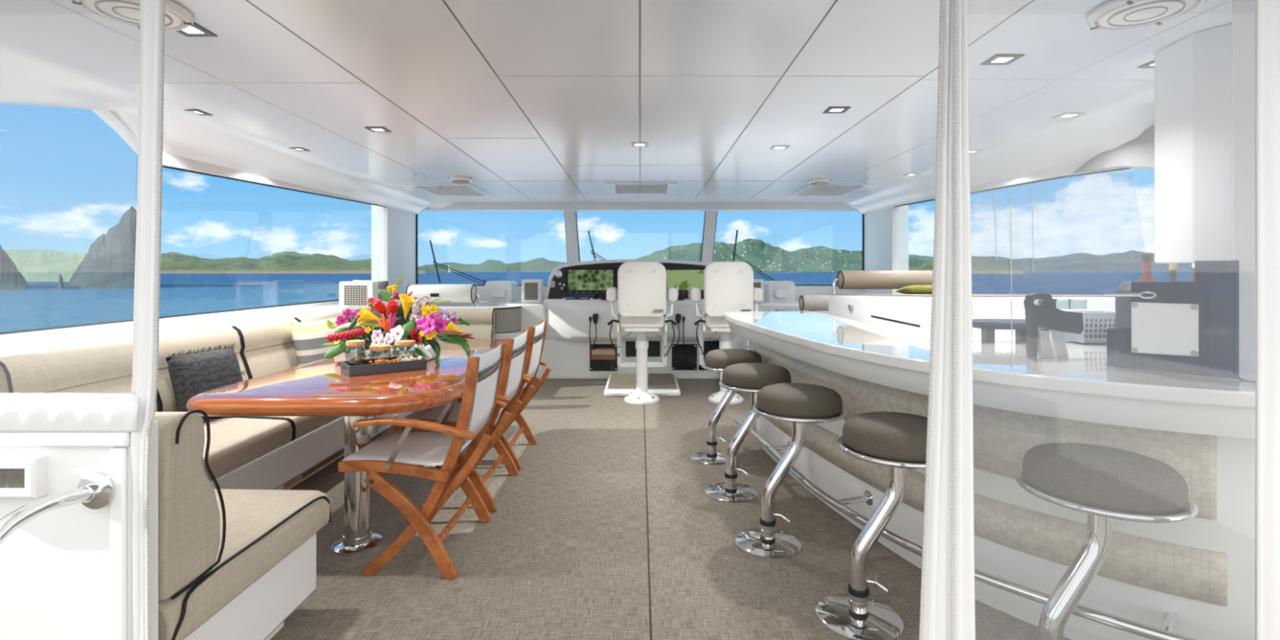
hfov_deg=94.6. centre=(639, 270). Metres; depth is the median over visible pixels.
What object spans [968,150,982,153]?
recessed light
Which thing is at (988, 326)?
table
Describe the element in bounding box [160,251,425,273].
hills
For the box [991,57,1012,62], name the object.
diffuser
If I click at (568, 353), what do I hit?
console
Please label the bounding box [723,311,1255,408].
countertop
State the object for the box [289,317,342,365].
throw pillow
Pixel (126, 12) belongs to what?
ceiling speaker
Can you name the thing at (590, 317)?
microphone
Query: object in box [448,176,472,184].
smoke detector
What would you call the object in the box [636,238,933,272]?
hills
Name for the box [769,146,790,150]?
recessed light
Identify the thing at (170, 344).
backrest cushion
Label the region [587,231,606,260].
windscreen wiper
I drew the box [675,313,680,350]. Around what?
microphone
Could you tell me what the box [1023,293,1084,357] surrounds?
caddy
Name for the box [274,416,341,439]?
seat cushion
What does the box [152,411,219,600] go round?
backrest cushion
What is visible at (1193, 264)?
bottle
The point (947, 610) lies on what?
curtain
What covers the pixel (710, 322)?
seat cushion
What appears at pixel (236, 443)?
seat cushion
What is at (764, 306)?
cabinet
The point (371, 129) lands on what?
recessed light
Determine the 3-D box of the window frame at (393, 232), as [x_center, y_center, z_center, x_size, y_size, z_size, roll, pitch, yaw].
[0.000,0.175,7.525,6.320,2.350,1.150,0,0,0]
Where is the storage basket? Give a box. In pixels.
[1060,309,1115,343]
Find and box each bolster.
[405,284,479,306]
[799,295,829,311]
[832,270,933,294]
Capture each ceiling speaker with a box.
[71,0,193,31]
[1086,0,1207,31]
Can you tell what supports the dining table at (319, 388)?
on the floor
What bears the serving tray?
on the dining table at (319, 388)
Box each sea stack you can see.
[0,244,28,290]
[56,273,65,289]
[67,205,136,288]
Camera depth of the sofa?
2.14 m
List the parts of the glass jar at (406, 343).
cork lid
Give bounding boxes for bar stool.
[689,348,762,464]
[704,362,792,502]
[734,382,847,558]
[815,411,928,639]
[1014,442,1198,639]
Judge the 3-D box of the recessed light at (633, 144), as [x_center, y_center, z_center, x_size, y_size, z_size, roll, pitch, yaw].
[-0.003,-0.936,4.401,0.124,0.005,0.124,0,0,0]
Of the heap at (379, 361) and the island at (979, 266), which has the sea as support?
the island at (979, 266)
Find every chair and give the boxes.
[337,342,511,579]
[407,328,535,512]
[492,320,551,470]
[606,261,677,404]
[688,261,762,404]
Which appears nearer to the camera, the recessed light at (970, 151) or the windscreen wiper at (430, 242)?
the recessed light at (970, 151)
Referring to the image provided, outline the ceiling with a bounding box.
[0,0,1232,213]
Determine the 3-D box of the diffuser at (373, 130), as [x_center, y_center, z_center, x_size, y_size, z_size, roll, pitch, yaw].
[-1.752,-0.941,3.952,0.072,0.002,0.072,0,0,0]
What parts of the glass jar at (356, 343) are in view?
cork lid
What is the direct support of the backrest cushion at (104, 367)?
on the sofa
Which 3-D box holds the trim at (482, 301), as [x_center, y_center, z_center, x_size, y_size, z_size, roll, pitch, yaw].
[0.000,0.850,7.710,5.940,0.900,0.580,0,0,0]
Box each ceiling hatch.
[404,184,493,196]
[787,184,875,196]
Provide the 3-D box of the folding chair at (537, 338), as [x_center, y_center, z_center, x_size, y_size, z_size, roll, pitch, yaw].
[-0.967,0.842,4.130,0.631,0.948,0.644,0,0,0]
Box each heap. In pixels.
[368,358,400,364]
[400,355,422,361]
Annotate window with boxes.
[0,103,386,334]
[416,213,567,285]
[575,211,706,262]
[711,211,863,285]
[893,167,1129,207]
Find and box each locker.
[351,280,388,302]
[484,280,517,302]
[764,280,795,302]
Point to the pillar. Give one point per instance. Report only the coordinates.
(1193, 74)
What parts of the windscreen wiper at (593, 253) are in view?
blade, arm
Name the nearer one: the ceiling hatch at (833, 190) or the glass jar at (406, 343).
the glass jar at (406, 343)
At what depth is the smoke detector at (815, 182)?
5.98 m
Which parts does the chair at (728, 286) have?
armrest, lever, plate, seat plate, footrest frame, backrest, armrest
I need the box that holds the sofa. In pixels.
[0,302,495,639]
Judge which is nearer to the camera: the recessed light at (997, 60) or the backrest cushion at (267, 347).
the recessed light at (997, 60)
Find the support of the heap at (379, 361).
in the serving tray
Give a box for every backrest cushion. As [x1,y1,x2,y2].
[0,339,157,411]
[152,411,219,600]
[156,326,248,411]
[229,318,297,377]
[290,311,350,340]
[408,307,495,338]
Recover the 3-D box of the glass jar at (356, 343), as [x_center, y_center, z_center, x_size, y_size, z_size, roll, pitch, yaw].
[-1.506,0.451,3.128,0.094,0.159,0.094,0,0,0]
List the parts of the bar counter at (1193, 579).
foot rail, panel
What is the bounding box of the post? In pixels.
[1232,0,1256,382]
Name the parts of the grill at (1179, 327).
plate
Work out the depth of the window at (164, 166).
4.04 m
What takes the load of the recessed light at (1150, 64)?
in the ceiling
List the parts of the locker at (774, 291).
lid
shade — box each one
[418,186,483,195]
[614,184,667,192]
[798,186,861,195]
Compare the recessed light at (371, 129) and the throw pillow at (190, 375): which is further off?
the recessed light at (371, 129)
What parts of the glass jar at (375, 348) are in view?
cork lid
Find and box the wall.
[859,124,1154,293]
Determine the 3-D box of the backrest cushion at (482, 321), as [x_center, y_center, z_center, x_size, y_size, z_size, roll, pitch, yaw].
[-2.085,0.635,6.537,0.930,0.430,0.165,0,0,0]
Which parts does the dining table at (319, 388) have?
plate, release knob, plate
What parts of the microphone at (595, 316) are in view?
cord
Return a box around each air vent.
[339,281,377,308]
[521,279,542,302]
[605,182,676,194]
[753,279,764,302]
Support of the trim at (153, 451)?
on the floor
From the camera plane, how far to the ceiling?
3.09 m
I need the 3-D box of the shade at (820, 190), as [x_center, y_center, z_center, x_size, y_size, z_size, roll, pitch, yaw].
[2.160,-0.915,6.775,0.520,0.007,0.750,0,0,0]
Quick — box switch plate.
[550,280,555,287]
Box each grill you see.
[1103,260,1245,380]
[1115,281,1131,328]
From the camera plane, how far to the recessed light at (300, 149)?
4.56 m
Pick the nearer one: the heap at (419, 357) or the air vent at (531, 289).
the heap at (419, 357)
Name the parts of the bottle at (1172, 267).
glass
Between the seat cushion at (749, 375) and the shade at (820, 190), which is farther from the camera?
the shade at (820, 190)
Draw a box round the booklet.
[561,293,595,299]
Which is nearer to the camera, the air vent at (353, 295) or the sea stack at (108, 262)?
the air vent at (353, 295)
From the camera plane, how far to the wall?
3.73 m
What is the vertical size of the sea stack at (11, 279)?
19.588 m
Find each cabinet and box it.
[734,302,799,351]
[828,293,1115,336]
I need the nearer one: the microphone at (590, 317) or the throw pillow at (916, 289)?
the throw pillow at (916, 289)
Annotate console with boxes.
[543,258,737,378]
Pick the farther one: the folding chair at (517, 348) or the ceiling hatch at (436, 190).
the ceiling hatch at (436, 190)
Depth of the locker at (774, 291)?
7.50 m
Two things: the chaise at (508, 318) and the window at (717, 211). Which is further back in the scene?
the window at (717, 211)
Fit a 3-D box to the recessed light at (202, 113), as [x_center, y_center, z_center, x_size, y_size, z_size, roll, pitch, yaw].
[-2.664,-0.944,3.534,0.124,0.005,0.124,0,0,0]
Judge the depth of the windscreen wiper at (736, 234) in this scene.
8.11 m
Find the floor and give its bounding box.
[270,378,1071,639]
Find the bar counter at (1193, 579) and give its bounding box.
[723,311,1255,639]
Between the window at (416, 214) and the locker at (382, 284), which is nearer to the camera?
the locker at (382, 284)
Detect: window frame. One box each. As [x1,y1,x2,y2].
[0,109,420,340]
[371,202,908,299]
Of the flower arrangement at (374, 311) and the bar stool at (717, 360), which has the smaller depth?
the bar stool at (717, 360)
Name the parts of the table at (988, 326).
dish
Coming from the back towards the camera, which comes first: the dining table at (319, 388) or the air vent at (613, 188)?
the air vent at (613, 188)
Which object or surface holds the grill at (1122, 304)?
on the bar counter at (1193, 579)
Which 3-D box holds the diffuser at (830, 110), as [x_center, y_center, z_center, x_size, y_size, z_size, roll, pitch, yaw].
[1.159,-0.946,3.483,0.072,0.002,0.072,0,0,0]
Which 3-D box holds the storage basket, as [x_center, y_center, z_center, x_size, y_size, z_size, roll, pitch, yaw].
[2.083,0.255,2.710,0.261,0.139,0.206,0,0,0]
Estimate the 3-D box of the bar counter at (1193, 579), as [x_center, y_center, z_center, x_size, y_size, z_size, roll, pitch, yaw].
[1.793,0.815,3.113,2.316,0.970,3.301,0,0,0]
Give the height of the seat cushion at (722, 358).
0.110 m
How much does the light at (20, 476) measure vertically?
0.091 m
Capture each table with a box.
[186,338,504,555]
[972,319,1039,341]
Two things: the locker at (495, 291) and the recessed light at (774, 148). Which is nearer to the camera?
the recessed light at (774, 148)
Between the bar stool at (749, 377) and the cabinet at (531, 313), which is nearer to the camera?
the bar stool at (749, 377)
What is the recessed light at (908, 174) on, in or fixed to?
in the ceiling
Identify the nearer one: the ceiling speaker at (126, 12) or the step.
the ceiling speaker at (126, 12)
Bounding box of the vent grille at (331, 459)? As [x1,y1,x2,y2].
[284,434,371,488]
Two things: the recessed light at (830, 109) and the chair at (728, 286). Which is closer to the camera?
the recessed light at (830, 109)
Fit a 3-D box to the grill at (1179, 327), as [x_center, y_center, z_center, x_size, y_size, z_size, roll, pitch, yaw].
[1.700,0.149,1.881,0.024,0.358,0.353,0,0,-41]
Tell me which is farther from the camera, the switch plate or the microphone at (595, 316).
the switch plate
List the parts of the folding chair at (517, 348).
seat rail, leg, leg, leg, armrest, leg, armrest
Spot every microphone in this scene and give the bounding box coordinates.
[589,316,592,348]
[592,313,598,349]
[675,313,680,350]
[682,316,684,349]
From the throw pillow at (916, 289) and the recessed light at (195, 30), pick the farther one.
the throw pillow at (916, 289)
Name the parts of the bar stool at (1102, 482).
post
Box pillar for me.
[1154,23,1232,263]
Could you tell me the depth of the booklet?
7.04 m
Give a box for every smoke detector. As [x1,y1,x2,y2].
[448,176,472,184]
[808,178,831,186]
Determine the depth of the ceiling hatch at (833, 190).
6.78 m
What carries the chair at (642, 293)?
on the floor
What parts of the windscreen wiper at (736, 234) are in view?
blade, arm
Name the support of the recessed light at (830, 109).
in the ceiling
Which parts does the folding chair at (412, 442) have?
seat rail, leg, armrest, leg, seat rail, leg, leg, armrest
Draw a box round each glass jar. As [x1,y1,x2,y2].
[345,339,364,365]
[368,344,391,364]
[394,339,415,361]
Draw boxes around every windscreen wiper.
[429,240,487,284]
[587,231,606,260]
[732,230,774,280]
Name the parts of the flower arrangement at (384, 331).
ginger flower, orchid flower, orchid flower, orchid flower, ginger flower, calla flower, calla flower, orchid flower, ginger flower, orchid flower, scarlet flower, orchid flower, paradise flower, orchid flower, scarlet flower, orchid flower, purple flower, paradise flower, calla flower, orchid flower, ginger flower, orchid flower, orchid flower, orchid flower, orchid flower, orchid flower, orchid flower, orchid flower, orchid flower, orchid flower, orchid flower, calla flower, orchid flower, orchid flower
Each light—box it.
[0,455,48,497]
[176,22,217,36]
[184,109,212,115]
[287,147,310,151]
[364,127,391,132]
[631,142,648,146]
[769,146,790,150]
[822,106,850,113]
[903,173,919,175]
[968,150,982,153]
[980,54,1024,65]
[1051,112,1085,118]
[1137,60,1154,68]
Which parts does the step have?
recess handle, recess handle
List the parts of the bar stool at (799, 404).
plate, lever, post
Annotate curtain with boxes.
[0,0,165,639]
[918,0,1279,639]
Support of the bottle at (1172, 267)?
on the bar counter at (1193, 579)
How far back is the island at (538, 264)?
2252.80 m
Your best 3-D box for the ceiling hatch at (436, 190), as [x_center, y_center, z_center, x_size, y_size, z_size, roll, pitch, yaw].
[-2.150,-0.896,6.775,0.720,0.048,0.930,0,0,0]
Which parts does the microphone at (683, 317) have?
cord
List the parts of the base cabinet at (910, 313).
slot handle, drawer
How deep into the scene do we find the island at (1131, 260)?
3080.72 m
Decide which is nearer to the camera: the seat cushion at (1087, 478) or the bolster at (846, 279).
the seat cushion at (1087, 478)
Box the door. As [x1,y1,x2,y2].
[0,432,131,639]
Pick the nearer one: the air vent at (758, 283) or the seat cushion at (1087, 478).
the seat cushion at (1087, 478)
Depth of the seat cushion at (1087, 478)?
1.67 m
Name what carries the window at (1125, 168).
in the wall
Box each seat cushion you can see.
[158,488,330,639]
[202,417,292,480]
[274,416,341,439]
[619,315,664,328]
[704,348,762,368]
[705,313,729,328]
[722,362,791,389]
[756,382,842,418]
[842,411,928,462]
[1022,442,1188,514]
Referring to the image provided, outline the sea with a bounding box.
[0,271,1192,332]
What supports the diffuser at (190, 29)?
attached to the recessed light at (195, 30)
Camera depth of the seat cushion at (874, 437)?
2.10 m
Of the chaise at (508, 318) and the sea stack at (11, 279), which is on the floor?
the chaise at (508, 318)
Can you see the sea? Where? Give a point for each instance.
(42, 305)
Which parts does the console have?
access panel, dash panel, access panel, access panel, access panel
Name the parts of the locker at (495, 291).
lid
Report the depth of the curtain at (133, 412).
1.39 m
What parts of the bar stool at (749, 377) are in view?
plate, post, lever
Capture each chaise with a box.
[406,304,523,339]
[774,307,828,314]
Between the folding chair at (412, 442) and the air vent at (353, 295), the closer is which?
the folding chair at (412, 442)
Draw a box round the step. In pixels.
[604,373,680,396]
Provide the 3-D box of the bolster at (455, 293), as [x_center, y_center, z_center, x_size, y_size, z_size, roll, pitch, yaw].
[-2.332,0.325,7.045,0.839,0.320,0.240,0,0,0]
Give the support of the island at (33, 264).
on the sea
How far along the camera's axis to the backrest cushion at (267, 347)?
4.10 m
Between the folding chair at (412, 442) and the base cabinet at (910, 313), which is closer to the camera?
the folding chair at (412, 442)
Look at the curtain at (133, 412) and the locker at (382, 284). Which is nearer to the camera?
the curtain at (133, 412)
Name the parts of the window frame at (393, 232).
corner post, corner post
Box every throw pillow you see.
[165,342,250,419]
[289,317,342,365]
[894,284,932,293]
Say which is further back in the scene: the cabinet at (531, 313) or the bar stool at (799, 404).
the cabinet at (531, 313)
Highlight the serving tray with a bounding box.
[340,355,426,376]
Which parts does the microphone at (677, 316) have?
cord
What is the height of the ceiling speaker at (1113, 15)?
0.035 m
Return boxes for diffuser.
[182,26,204,33]
[372,128,384,131]
[829,109,843,111]
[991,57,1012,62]
[1060,114,1077,117]
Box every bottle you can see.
[1136,253,1157,281]
[1168,263,1177,281]
[1191,263,1195,281]
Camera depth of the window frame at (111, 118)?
3.84 m
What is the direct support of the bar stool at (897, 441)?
on the floor
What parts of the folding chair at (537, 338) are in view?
leg, leg, leg, armrest, leg, armrest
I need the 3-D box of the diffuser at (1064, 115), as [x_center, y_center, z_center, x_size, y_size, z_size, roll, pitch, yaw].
[2.616,-0.945,3.603,0.072,0.002,0.072,0,0,0]
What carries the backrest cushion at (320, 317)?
on the sofa
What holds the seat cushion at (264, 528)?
on the sofa
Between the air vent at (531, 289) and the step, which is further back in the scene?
the air vent at (531, 289)
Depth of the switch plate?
7.22 m
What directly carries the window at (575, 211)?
in the window frame at (393, 232)
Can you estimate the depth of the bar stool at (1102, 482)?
1.72 m
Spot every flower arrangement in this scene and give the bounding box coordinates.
[322,275,475,365]
[342,308,382,344]
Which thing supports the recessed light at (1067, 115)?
in the ceiling
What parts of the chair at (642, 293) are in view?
armrest, lever, plate, seat plate, footrest frame, backrest, plate, lever, armrest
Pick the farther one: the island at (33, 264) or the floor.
the island at (33, 264)
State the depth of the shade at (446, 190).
6.78 m
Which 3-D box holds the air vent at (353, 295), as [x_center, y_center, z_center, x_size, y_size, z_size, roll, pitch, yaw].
[-2.550,0.223,5.353,0.300,0.245,0.134,0,0,0]
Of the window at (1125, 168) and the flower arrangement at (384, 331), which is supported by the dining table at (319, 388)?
the flower arrangement at (384, 331)
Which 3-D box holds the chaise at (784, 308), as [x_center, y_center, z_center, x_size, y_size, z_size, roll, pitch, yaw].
[2.175,0.870,6.250,1.449,0.860,1.500,0,0,0]
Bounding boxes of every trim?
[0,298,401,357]
[148,420,158,639]
[413,299,799,304]
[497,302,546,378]
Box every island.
[3,248,86,281]
[417,257,567,271]
[909,257,1023,274]
[971,249,1192,271]
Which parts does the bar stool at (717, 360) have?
plate, post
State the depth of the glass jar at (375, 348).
3.17 m
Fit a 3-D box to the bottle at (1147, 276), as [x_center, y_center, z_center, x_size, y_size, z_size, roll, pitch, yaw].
[2.300,0.128,2.680,0.090,0.402,0.090,0,0,0]
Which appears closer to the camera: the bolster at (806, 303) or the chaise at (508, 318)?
the bolster at (806, 303)
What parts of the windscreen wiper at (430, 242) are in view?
blade, arm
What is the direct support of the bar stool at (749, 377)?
on the floor
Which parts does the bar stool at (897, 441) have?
plate, lever, post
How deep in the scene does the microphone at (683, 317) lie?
6.83 m
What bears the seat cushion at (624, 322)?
on the chair at (642, 293)

